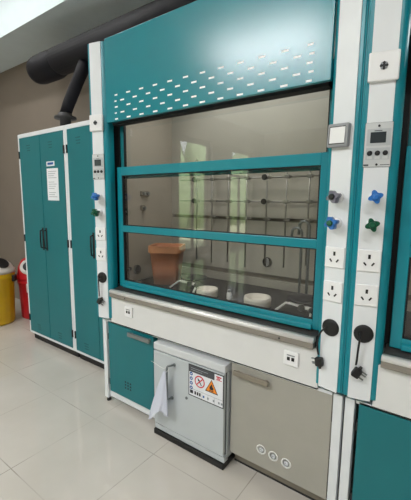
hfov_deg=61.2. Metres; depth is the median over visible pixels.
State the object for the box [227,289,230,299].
bottle
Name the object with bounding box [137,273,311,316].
countertop
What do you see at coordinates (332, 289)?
power socket
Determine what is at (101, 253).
power socket
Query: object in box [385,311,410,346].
countertop
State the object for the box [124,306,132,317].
socket
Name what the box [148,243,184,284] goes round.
flower pot
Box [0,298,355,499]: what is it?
floor
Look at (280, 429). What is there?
base cabinet
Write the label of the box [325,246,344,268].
power socket
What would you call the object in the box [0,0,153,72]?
ceiling
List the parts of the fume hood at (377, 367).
leg, knob, control panel, knob, apron panel, airfoil sill, sash, sash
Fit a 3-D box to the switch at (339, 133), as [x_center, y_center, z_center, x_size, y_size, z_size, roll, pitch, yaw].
[0.536,-0.460,1.398,0.029,0.095,0.091,-7,11,-42]
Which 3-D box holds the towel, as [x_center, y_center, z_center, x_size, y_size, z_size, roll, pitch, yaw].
[-0.286,0.876,2.115,0.160,0.386,0.052,4,9,26]
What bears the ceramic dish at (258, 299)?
on the fume hood at (228, 131)
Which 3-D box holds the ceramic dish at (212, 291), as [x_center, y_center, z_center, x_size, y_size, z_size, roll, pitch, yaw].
[0.011,0.267,2.171,0.136,0.058,0.136,6,10,36]
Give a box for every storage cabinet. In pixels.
[18,125,79,356]
[65,120,110,368]
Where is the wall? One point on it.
(26, 105)
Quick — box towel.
[148,361,168,418]
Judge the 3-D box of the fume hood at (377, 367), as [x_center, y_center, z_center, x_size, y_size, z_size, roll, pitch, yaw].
[1.527,0.089,1.262,1.732,2.491,0.958,6,10,36]
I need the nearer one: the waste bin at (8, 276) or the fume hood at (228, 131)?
the fume hood at (228, 131)
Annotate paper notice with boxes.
[47,168,58,200]
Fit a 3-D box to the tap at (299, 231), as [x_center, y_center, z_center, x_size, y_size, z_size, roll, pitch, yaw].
[0.577,0.069,2.048,0.093,0.494,0.039,6,10,36]
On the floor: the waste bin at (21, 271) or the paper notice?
the waste bin at (21, 271)
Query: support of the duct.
attached to the storage cabinet at (45, 221)
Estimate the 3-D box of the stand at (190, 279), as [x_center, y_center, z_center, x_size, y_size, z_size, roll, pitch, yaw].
[-0.087,0.226,2.412,0.225,0.068,0.253,7,10,39]
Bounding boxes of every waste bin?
[0,258,16,325]
[17,257,28,318]
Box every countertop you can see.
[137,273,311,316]
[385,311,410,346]
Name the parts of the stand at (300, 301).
wire frame, hot plate, control knob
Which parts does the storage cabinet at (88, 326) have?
door, handle, door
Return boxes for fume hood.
[88,0,369,499]
[338,0,410,499]
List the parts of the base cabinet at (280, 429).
handle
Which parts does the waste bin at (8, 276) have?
lid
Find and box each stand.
[169,274,206,292]
[275,294,312,316]
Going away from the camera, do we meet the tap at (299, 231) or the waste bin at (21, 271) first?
the tap at (299, 231)
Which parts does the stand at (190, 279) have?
wire frame, hot plate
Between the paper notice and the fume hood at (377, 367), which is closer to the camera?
the fume hood at (377, 367)
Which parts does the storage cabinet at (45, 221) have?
door, handle, handle, name plate, door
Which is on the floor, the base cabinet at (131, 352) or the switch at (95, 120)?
the base cabinet at (131, 352)
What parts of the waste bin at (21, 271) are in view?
lid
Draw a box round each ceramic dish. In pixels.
[196,286,217,296]
[244,293,270,307]
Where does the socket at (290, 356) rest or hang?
attached to the fume hood at (228, 131)
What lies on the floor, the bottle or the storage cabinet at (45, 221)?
the storage cabinet at (45, 221)
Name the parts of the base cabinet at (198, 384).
handle, panel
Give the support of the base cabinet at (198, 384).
on the floor
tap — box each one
[290,226,302,293]
[297,220,310,293]
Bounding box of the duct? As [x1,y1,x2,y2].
[26,0,196,125]
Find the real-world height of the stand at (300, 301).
0.068 m
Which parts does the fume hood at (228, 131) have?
knob, knob, control panel, post, leg, floor rail, upright rod, upright rod, airfoil sill, apron panel, sash, sash, upright rod, upright rod, cross rod, cross rod, upright rod, upright rod, upright rod, knob, knob, leg, control panel, post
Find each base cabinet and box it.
[108,321,159,409]
[154,339,234,469]
[230,363,358,499]
[350,400,410,499]
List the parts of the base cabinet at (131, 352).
handle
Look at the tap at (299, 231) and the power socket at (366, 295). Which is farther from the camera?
the tap at (299, 231)
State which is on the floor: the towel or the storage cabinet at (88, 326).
the storage cabinet at (88, 326)
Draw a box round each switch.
[89,114,102,131]
[327,122,350,147]
[367,49,400,82]
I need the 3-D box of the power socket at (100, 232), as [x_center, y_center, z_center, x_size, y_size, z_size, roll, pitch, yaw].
[-0.720,-0.111,2.384,0.084,0.088,0.011,4,9,23]
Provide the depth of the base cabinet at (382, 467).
1.48 m
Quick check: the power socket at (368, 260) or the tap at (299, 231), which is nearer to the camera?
the power socket at (368, 260)
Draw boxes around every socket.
[95,227,105,240]
[96,248,106,260]
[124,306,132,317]
[283,349,298,367]
[323,280,342,302]
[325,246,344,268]
[355,284,378,306]
[357,249,381,271]
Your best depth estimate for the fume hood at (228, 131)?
2.01 m
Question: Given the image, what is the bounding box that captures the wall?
[0,61,89,298]

